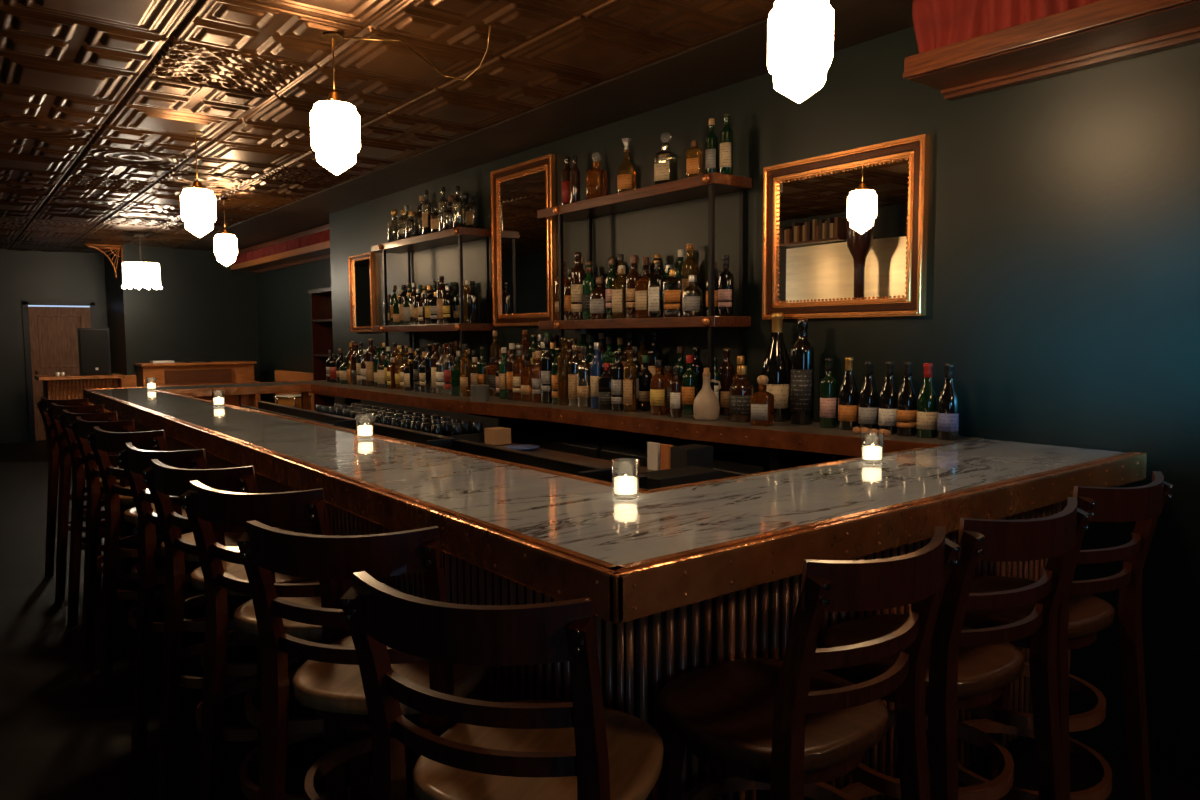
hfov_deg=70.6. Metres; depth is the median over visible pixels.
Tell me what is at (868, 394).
wine bottle
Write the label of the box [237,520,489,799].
bar stool
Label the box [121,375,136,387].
wooden box
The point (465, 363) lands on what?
liquor bottle
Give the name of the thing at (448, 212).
bottle
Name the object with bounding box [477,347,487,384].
wine bottle
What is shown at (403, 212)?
liquor bottle
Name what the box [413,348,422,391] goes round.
liquor bottle
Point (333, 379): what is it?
liquor bottle
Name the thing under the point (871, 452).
votive candle
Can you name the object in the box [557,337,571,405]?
liquor bottle
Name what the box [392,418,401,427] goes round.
drinking glass
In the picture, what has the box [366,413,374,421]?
drinking glass
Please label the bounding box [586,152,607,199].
bottle
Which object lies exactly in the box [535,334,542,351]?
liquor bottle
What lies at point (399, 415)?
drinking glass
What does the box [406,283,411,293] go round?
liquor bottle
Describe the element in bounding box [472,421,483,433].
drinking glass
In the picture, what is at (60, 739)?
floor
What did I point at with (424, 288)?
wine bottle
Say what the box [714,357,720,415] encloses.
liquor bottle
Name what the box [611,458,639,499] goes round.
votive candle
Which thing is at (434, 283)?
liquor bottle
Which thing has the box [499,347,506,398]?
liquor bottle
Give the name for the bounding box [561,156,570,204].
liquor bottle
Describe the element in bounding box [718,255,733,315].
wine bottle
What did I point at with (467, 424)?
drinking glass
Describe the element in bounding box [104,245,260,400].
wall
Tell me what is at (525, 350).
liquor bottle
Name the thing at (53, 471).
bar stool
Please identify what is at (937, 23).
curtain
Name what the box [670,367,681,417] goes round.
liquor bottle
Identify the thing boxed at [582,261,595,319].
wine bottle
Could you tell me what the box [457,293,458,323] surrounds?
wine bottle
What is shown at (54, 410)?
bar stool
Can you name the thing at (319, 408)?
drinking glass
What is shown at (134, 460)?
bar stool
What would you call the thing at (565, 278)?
wine bottle
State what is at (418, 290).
liquor bottle
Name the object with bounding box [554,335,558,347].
liquor bottle
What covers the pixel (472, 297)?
wine bottle
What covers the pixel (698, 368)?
liquor bottle
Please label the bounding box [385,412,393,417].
drinking glass
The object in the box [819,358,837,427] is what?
wine bottle
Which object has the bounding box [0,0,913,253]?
ceiling
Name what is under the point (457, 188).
liquor bottle
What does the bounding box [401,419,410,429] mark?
drinking glass
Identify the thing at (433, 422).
drinking glass
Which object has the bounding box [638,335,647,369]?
liquor bottle
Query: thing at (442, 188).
liquor bottle
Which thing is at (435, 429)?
drinking glass
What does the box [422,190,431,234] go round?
liquor bottle
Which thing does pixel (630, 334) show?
liquor bottle
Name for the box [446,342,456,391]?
liquor bottle
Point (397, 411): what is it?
drinking glass
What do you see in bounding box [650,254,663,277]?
wine bottle
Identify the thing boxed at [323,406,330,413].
drinking glass
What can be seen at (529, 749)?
bar stool
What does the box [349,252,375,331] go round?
wall mirror
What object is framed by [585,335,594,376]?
liquor bottle
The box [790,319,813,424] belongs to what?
liquor bottle
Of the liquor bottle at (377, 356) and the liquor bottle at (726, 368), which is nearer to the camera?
the liquor bottle at (726, 368)
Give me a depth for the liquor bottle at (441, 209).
6.53 m
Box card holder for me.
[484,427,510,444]
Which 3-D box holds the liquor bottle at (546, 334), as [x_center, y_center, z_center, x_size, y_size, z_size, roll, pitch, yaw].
[-0.335,-0.269,5.478,0.083,0.333,0.085,4,6,42]
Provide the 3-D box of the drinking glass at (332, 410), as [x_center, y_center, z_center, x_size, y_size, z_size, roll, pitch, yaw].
[-1.792,0.094,5.708,0.066,0.094,0.066,-4,6,-38]
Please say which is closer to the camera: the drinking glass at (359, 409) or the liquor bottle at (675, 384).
the liquor bottle at (675, 384)
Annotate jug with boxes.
[693,368,720,420]
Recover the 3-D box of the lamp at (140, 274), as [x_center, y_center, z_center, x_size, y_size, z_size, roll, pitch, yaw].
[-5.514,-1.663,10.186,0.442,0.657,0.442,-4,6,-38]
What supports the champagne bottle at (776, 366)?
on the countertop at (786, 444)
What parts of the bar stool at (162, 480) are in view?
leg, rail, seat, leg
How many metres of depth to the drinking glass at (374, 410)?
5.47 m
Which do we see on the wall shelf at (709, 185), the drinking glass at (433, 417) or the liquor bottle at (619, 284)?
the liquor bottle at (619, 284)
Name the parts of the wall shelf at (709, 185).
copper knob, copper knob, post, post, copper knob, copper knob, post, post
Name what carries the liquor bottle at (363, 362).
on the countertop at (786, 444)
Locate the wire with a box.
[344,25,490,80]
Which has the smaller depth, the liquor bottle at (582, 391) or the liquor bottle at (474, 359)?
the liquor bottle at (582, 391)
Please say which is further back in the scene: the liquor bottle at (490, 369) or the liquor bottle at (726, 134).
the liquor bottle at (490, 369)
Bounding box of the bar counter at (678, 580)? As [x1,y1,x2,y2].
[83,381,1146,799]
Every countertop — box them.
[34,373,124,380]
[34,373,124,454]
[287,380,984,470]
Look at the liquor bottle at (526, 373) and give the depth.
5.21 m
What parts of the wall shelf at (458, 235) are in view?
post, post, post, post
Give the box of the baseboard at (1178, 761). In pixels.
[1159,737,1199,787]
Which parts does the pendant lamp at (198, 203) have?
rod, lamp shade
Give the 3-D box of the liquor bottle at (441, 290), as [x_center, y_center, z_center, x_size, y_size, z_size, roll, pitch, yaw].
[-1.186,-0.750,6.369,0.075,0.360,0.077,2,5,24]
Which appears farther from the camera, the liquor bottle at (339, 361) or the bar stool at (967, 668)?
the liquor bottle at (339, 361)
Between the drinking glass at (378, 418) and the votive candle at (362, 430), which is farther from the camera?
the drinking glass at (378, 418)
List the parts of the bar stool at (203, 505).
leg, rail, leg, seat, leg, leg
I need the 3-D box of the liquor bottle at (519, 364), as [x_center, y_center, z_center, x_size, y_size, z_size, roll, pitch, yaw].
[-0.504,-0.172,5.317,0.085,0.347,0.087,1,5,20]
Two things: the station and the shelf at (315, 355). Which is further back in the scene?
the shelf at (315, 355)
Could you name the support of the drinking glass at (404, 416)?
in the glass rack
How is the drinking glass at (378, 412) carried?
in the glass rack
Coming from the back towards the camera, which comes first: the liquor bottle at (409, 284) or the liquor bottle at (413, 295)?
the liquor bottle at (409, 284)
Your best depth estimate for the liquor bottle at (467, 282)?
6.08 m
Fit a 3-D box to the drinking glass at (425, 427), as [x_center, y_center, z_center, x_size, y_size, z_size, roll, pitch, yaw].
[-0.948,0.172,4.625,0.066,0.094,0.066,-4,6,-38]
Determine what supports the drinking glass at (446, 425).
in the glass rack
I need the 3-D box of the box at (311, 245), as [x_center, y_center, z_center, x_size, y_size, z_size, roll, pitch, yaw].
[-3.854,-1.879,10.644,0.370,0.301,4.459,-4,6,-38]
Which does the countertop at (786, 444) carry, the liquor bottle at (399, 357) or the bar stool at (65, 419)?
the liquor bottle at (399, 357)
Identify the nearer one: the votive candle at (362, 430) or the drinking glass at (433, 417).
the votive candle at (362, 430)
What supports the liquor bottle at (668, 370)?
on the countertop at (786, 444)
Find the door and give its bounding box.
[28,307,90,440]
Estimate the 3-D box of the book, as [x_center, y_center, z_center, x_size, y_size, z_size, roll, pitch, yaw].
[0.278,0.245,3.542,0.025,0.118,0.050,-4,6,-38]
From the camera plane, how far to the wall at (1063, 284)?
3.15 m
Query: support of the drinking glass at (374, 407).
in the glass rack
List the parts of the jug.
handle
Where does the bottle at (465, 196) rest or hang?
on the wall shelf at (458, 235)
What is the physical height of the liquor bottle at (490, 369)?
0.258 m
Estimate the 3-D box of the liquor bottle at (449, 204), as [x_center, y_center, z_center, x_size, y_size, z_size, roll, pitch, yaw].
[-1.089,-1.335,6.170,0.106,0.211,0.106,-4,6,-41]
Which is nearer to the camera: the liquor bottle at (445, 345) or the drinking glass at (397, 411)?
the drinking glass at (397, 411)
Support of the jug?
on the countertop at (786, 444)
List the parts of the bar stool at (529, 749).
leg, rail, seat, leg, leg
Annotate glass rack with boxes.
[361,399,498,441]
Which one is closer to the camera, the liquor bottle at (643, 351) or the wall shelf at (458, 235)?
the liquor bottle at (643, 351)
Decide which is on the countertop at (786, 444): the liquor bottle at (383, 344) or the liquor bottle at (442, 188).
the liquor bottle at (383, 344)
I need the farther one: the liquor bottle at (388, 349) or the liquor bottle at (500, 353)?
the liquor bottle at (388, 349)
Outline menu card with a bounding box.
[647,442,659,470]
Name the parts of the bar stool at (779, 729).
leg, leg, seat, leg, rail, leg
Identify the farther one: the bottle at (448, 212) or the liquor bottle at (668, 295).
the bottle at (448, 212)
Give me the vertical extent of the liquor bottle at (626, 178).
0.308 m
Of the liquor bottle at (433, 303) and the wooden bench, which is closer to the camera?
the liquor bottle at (433, 303)
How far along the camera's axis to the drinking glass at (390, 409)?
5.54 m
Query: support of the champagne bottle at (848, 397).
on the countertop at (786, 444)
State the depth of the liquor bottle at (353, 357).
7.13 m
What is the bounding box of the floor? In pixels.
[0,441,1199,799]
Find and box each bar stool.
[36,397,159,582]
[46,403,158,606]
[57,409,204,637]
[70,416,228,656]
[87,426,256,710]
[117,442,293,786]
[142,459,371,799]
[180,481,420,799]
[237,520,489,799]
[340,571,663,799]
[659,526,960,799]
[804,497,1090,799]
[926,471,1172,799]
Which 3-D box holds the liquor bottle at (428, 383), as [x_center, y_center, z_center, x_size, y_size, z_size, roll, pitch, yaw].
[-1.215,-0.226,6.069,0.072,0.348,0.072,3,6,37]
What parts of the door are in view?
panel, panel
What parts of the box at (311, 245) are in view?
rail, board, rail, wall moulding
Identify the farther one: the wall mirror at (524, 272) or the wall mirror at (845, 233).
the wall mirror at (524, 272)
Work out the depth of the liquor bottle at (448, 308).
6.27 m
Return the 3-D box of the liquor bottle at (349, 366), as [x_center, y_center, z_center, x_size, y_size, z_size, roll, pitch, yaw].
[-2.109,-0.252,7.231,0.074,0.233,0.072,-4,6,-39]
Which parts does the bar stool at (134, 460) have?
leg, rail, leg, seat, leg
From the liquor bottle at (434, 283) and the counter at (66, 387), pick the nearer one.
the liquor bottle at (434, 283)
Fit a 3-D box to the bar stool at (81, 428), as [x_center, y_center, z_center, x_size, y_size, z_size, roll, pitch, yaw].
[-2.132,0.628,4.023,0.440,1.124,0.534,2,5,26]
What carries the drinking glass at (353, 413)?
in the glass rack
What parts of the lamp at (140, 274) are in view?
rod, crown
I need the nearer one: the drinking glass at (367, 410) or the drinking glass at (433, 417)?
the drinking glass at (433, 417)
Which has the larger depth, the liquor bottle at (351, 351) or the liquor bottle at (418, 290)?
the liquor bottle at (351, 351)
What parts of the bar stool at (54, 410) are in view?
leg, rail, leg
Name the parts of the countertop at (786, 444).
support panel, support panel, panel, support panel, snack strip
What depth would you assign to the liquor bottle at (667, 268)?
4.54 m
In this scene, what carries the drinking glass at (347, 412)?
in the glass rack
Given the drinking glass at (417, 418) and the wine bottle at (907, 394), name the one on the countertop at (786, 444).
the wine bottle at (907, 394)
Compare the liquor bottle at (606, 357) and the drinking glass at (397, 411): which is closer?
the liquor bottle at (606, 357)
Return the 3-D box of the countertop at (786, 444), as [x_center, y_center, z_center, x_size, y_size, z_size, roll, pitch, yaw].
[-0.683,0.510,5.539,0.676,1.100,6.195,-4,6,-38]
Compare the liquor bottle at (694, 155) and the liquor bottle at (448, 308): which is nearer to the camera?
the liquor bottle at (694, 155)
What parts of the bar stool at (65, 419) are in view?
leg, rail, seat, leg, leg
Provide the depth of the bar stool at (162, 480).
2.55 m
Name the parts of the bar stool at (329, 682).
leg, rail, leg, seat, leg, leg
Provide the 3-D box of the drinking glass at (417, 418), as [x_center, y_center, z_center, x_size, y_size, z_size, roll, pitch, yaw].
[-1.080,0.144,4.997,0.066,0.094,0.066,-4,6,-38]
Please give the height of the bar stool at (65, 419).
1.124 m
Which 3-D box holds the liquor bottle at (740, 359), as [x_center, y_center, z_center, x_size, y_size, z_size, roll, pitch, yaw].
[0.677,-0.062,4.091,0.079,0.301,0.081,3,5,35]
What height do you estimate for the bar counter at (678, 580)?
1.075 m
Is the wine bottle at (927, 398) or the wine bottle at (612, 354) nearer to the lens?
the wine bottle at (927, 398)
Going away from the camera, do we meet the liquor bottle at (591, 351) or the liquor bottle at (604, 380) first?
the liquor bottle at (604, 380)
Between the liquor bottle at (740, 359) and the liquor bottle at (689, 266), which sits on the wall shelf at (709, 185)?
the liquor bottle at (689, 266)
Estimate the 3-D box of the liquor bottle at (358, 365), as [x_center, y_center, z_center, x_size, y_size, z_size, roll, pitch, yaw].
[-1.989,-0.300,7.065,0.077,0.352,0.079,2,5,26]
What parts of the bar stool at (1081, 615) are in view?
leg, leg, seat, leg, rail, leg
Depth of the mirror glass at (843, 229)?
3.71 m
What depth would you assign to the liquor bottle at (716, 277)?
4.16 m
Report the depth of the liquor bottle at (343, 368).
7.28 m
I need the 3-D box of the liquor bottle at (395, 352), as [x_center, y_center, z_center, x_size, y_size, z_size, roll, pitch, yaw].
[-1.675,-0.290,6.959,0.074,0.345,0.076,2,5,26]
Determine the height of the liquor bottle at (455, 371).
0.262 m
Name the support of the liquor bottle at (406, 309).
on the wall shelf at (458, 235)
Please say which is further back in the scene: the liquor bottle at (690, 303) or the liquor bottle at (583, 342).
the liquor bottle at (583, 342)
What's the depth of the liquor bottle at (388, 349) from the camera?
6.64 m
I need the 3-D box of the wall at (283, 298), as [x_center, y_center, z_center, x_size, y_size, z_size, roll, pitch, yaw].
[-3.693,-0.753,10.921,0.100,2.830,4.580,-4,6,-38]
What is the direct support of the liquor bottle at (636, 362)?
on the countertop at (786, 444)
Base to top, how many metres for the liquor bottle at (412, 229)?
0.246 m
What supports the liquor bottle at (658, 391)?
on the countertop at (786, 444)
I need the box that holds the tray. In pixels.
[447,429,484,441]
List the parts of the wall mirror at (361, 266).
frame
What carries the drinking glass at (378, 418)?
in the glass rack
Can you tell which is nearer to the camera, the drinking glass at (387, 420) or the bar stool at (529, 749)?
the bar stool at (529, 749)
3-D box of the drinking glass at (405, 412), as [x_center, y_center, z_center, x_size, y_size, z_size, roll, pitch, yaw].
[-1.211,0.116,5.369,0.066,0.094,0.066,-4,6,-38]
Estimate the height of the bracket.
0.433 m
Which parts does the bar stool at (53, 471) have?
leg, rail, leg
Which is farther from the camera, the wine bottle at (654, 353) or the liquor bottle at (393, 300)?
the liquor bottle at (393, 300)
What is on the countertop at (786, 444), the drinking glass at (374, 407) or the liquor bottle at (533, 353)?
the liquor bottle at (533, 353)
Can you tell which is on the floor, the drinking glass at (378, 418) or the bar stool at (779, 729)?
the bar stool at (779, 729)
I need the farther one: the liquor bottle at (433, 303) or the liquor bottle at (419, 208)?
the liquor bottle at (419, 208)
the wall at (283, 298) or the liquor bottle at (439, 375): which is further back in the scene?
the wall at (283, 298)
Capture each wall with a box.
[0,249,107,443]
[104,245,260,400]
[256,259,330,402]
[329,26,1199,770]
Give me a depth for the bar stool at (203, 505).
2.14 m
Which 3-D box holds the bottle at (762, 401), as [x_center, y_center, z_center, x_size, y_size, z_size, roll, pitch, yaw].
[0.723,0.001,3.776,0.088,0.223,0.089,2,5,29]
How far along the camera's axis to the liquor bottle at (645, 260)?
4.70 m
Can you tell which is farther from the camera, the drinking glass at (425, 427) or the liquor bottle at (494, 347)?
the liquor bottle at (494, 347)
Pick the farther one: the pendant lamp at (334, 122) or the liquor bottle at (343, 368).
the liquor bottle at (343, 368)
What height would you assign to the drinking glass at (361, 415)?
0.094 m
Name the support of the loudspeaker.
on the counter at (66, 387)
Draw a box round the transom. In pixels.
[28,305,89,306]
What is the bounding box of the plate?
[505,444,539,450]
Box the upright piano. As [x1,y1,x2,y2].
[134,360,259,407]
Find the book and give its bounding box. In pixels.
[660,444,672,469]
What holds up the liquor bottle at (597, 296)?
on the wall shelf at (709, 185)
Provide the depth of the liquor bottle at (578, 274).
4.98 m
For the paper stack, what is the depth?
11.42 m
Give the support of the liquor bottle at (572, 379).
on the countertop at (786, 444)
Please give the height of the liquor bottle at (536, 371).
0.311 m
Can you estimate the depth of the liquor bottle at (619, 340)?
4.88 m
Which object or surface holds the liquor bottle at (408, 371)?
on the countertop at (786, 444)
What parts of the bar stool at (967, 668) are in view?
leg, leg, seat, leg, rail, leg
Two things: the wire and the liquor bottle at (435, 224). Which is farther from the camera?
the liquor bottle at (435, 224)
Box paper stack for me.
[150,360,173,362]
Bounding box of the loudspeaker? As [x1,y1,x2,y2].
[77,328,110,375]
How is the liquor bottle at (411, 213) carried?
on the wall shelf at (458, 235)
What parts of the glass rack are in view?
panel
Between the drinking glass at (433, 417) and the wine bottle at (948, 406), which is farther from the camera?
the drinking glass at (433, 417)
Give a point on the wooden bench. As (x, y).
(280, 375)
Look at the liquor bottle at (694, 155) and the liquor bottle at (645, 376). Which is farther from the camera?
the liquor bottle at (645, 376)
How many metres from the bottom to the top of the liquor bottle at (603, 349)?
0.327 m
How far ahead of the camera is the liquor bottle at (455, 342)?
6.42 m
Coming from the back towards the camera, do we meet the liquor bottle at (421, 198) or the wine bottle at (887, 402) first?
the liquor bottle at (421, 198)
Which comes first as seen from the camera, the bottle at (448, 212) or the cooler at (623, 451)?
the cooler at (623, 451)
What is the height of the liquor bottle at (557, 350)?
0.331 m
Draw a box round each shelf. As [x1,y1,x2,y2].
[313,319,331,321]
[314,354,332,356]
[371,227,492,363]
[537,172,751,391]
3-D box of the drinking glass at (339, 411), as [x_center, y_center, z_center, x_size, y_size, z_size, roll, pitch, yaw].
[-1.715,0.101,5.610,0.066,0.094,0.066,-4,6,-38]
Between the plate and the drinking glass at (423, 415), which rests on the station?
the plate
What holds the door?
in the wall at (25, 275)
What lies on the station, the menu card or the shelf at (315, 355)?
the menu card
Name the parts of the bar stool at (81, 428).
leg, rail, seat, leg, leg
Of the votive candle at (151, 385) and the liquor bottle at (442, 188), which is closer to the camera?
the liquor bottle at (442, 188)
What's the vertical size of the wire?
0.082 m
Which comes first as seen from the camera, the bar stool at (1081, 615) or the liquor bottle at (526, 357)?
the bar stool at (1081, 615)
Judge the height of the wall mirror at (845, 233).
0.718 m
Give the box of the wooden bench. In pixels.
[275,370,313,410]
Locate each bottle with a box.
[326,350,332,381]
[330,354,337,382]
[336,348,343,382]
[339,356,348,383]
[347,357,351,383]
[349,341,354,362]
[351,344,360,384]
[356,343,362,384]
[361,349,366,385]
[366,339,375,385]
[374,347,383,386]
[377,355,385,387]
[381,343,384,384]
[384,347,391,387]
[387,209,401,241]
[387,294,390,325]
[387,357,395,388]
[390,285,396,325]
[391,344,397,357]
[393,295,399,324]
[395,345,403,388]
[397,210,409,239]
[399,285,406,324]
[400,357,407,389]
[401,205,411,238]
[403,293,410,324]
[403,348,408,358]
[404,359,413,390]
[405,211,418,237]
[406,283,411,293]
[408,211,421,237]
[408,348,413,358]
[410,283,416,324]
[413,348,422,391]
[414,206,425,235]
[414,288,421,324]
[417,196,426,233]
[418,292,426,324]
[419,352,426,391]
[421,286,426,298]
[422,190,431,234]
[425,285,432,323]
[425,344,432,392]
[430,292,437,323]
[431,204,444,232]
[431,343,442,393]
[432,281,436,296]
[433,207,442,231]
[436,347,448,393]
[437,276,445,323]
[439,187,448,230]
[442,344,448,390]
[443,201,457,229]
[443,286,453,323]
[444,195,460,228]
[444,347,454,394]
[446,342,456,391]
[451,282,457,323]
[451,357,460,395]
[452,186,463,227]
[453,341,457,353]
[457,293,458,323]
[458,193,472,227]
[459,281,464,322]
[460,344,470,396]
[463,280,469,322]
[466,196,477,227]
[467,281,477,322]
[471,350,475,362]
[471,357,477,384]
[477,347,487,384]
[485,357,498,395]
[490,331,499,359]
[495,349,501,365]
[496,360,500,396]
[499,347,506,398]
[506,343,516,399]
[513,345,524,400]
[519,330,530,359]
[520,361,532,401]
[523,354,531,365]
[529,335,538,363]
[531,352,535,367]
[532,351,541,402]
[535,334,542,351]
[541,337,553,403]
[542,333,550,354]
[550,343,555,359]
[552,348,560,404]
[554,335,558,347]
[555,261,567,320]
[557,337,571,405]
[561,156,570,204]
[564,267,572,319]
[567,339,576,402]
[568,345,581,406]
[570,155,579,202]
[571,252,585,319]
[571,338,576,357]
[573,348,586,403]
[577,346,590,407]
[578,329,588,363]
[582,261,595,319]
[582,363,590,404]
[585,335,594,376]
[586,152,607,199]
[590,277,605,319]
[590,342,602,408]
[598,333,606,360]
[598,363,611,409]
[603,337,613,362]
[605,258,617,318]
[609,352,614,372]
[611,351,623,410]
[612,265,626,318]
[616,254,626,276]
[617,138,635,192]
[617,338,622,360]
[623,331,633,360]
[623,350,636,411]
[626,255,640,317]
[633,346,641,409]
[635,269,648,317]
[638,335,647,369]
[638,355,651,410]
[642,257,650,277]
[647,331,661,376]
[648,262,668,317]
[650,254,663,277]
[650,360,666,415]
[654,132,677,184]
[663,269,682,316]
[664,265,673,316]
[664,366,673,412]
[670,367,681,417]
[674,250,683,316]
[674,346,686,381]
[682,244,697,316]
[682,275,702,316]
[682,355,697,414]
[686,141,702,177]
[693,347,703,392]
[705,118,717,173]
[706,262,717,315]
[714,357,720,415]
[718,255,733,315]
[719,349,734,415]
[720,114,732,174]
[729,365,753,422]
[732,356,748,382]
[750,375,773,425]
[762,313,790,421]
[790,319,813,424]
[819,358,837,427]
[838,357,858,429]
[858,362,878,428]
[878,361,897,433]
[896,362,916,435]
[916,363,937,437]
[936,363,959,440]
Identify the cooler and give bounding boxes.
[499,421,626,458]
[600,439,769,477]
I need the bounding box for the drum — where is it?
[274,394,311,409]
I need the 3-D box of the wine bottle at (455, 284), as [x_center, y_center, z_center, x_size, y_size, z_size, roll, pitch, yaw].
[-1.097,-0.733,6.436,0.080,0.314,0.082,1,5,19]
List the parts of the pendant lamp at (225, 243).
lamp shade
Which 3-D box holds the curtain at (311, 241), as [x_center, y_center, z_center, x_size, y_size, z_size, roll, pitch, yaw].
[-3.958,-1.898,10.581,0.069,0.252,4.428,-4,6,-38]
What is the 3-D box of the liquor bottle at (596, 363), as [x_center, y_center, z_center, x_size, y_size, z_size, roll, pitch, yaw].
[-0.016,-0.136,4.693,0.074,0.365,0.072,-4,6,-42]
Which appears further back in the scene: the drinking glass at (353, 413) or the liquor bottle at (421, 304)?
the liquor bottle at (421, 304)
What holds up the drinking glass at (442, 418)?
in the glass rack
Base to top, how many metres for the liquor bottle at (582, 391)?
0.342 m
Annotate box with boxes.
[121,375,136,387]
[230,224,329,273]
[639,466,721,489]
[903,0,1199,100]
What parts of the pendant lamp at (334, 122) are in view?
rod, lamp shade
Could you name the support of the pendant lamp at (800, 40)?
hanging from the ceiling
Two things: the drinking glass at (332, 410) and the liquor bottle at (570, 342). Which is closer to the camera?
the liquor bottle at (570, 342)
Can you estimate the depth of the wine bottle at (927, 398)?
3.27 m
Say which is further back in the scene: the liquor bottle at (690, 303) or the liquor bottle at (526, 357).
the liquor bottle at (526, 357)
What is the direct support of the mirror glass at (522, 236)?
attached to the wall mirror at (524, 272)
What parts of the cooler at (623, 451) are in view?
door, door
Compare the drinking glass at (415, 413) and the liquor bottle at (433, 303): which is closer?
the drinking glass at (415, 413)
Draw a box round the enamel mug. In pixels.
[470,385,495,401]
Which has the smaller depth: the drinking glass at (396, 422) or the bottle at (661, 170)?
the bottle at (661, 170)
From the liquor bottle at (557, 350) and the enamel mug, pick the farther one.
the enamel mug
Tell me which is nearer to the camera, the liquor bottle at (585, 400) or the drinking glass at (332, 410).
the liquor bottle at (585, 400)
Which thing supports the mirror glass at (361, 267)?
attached to the wall mirror at (361, 266)
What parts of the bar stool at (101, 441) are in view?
leg, rail, seat, leg, leg, leg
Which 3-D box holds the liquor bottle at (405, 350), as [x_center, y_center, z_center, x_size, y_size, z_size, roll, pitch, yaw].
[-1.555,-0.262,6.794,0.082,0.313,0.084,3,5,35]
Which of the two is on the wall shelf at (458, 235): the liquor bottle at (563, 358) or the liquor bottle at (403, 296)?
the liquor bottle at (403, 296)
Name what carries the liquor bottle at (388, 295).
on the wall shelf at (458, 235)
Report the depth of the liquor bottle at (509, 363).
5.36 m
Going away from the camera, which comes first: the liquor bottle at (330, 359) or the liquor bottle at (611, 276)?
the liquor bottle at (611, 276)
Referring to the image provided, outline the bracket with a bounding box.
[85,244,122,277]
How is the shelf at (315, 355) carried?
attached to the tall cabinet
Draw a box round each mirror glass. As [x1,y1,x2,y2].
[353,259,370,326]
[499,168,546,315]
[777,158,908,302]
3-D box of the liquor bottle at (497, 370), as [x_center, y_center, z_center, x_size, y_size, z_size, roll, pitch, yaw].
[-0.647,-0.145,5.637,0.074,0.245,0.076,2,5,26]
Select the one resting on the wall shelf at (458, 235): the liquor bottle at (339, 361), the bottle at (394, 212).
the bottle at (394, 212)
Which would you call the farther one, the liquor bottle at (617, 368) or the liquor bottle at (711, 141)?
the liquor bottle at (617, 368)
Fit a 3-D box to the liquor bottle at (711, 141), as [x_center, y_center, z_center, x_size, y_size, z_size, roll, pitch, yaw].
[0.552,-1.238,4.201,0.061,0.300,0.062,2,5,32]
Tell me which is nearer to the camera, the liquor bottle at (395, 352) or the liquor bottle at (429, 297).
the liquor bottle at (429, 297)
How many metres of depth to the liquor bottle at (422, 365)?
6.14 m
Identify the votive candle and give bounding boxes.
[146,378,155,388]
[212,390,224,406]
[355,414,373,439]
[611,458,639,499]
[861,432,883,464]
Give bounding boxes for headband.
[180,356,214,362]
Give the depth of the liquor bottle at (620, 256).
4.85 m
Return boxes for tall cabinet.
[308,287,334,410]
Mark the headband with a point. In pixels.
(191, 356)
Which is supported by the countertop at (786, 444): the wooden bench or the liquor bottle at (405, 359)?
the liquor bottle at (405, 359)
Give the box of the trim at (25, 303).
[22,299,95,441]
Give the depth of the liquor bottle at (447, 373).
5.84 m
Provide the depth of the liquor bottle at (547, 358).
5.04 m
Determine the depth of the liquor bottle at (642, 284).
4.52 m
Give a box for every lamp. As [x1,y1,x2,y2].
[121,234,161,289]
[180,131,215,237]
[214,198,237,266]
[310,32,360,174]
[767,0,833,102]
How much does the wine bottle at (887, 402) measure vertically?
0.292 m
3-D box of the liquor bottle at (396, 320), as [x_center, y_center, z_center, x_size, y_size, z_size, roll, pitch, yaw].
[-1.655,-0.739,6.986,0.076,0.248,0.077,2,5,27]
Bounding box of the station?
[240,401,653,488]
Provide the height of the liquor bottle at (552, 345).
0.361 m
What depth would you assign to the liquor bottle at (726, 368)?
4.23 m
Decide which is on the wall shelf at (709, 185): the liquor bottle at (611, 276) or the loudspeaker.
the liquor bottle at (611, 276)
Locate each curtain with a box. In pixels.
[233,229,329,264]
[912,0,1100,52]
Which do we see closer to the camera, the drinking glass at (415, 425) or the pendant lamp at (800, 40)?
the pendant lamp at (800, 40)
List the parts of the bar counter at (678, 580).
support post, support post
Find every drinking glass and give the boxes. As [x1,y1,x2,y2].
[316,405,323,412]
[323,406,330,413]
[329,407,337,414]
[336,408,344,415]
[343,409,351,417]
[351,411,358,418]
[355,407,362,411]
[358,412,366,420]
[362,408,369,413]
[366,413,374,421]
[369,409,377,414]
[372,406,379,410]
[374,415,383,423]
[377,411,385,415]
[380,407,387,411]
[383,416,391,425]
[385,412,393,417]
[388,408,395,413]
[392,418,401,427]
[394,413,402,419]
[396,410,403,414]
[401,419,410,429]
[403,415,411,420]
[404,411,412,416]
[411,421,420,430]
[412,416,420,420]
[413,412,421,418]
[421,418,430,422]
[421,423,430,432]
[422,414,430,417]
[431,415,440,419]
[431,420,440,425]
[431,425,442,435]
[441,417,450,424]
[442,421,451,435]
[451,418,460,423]
[452,423,463,435]
[462,420,471,434]
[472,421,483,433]
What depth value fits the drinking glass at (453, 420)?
4.85 m
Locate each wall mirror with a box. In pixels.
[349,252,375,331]
[490,154,556,325]
[762,134,929,318]
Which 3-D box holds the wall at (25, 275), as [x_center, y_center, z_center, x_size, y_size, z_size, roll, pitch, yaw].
[-8.594,-0.792,11.849,3.200,2.830,0.100,-4,6,-38]
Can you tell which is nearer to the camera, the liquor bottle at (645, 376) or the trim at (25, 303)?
the liquor bottle at (645, 376)

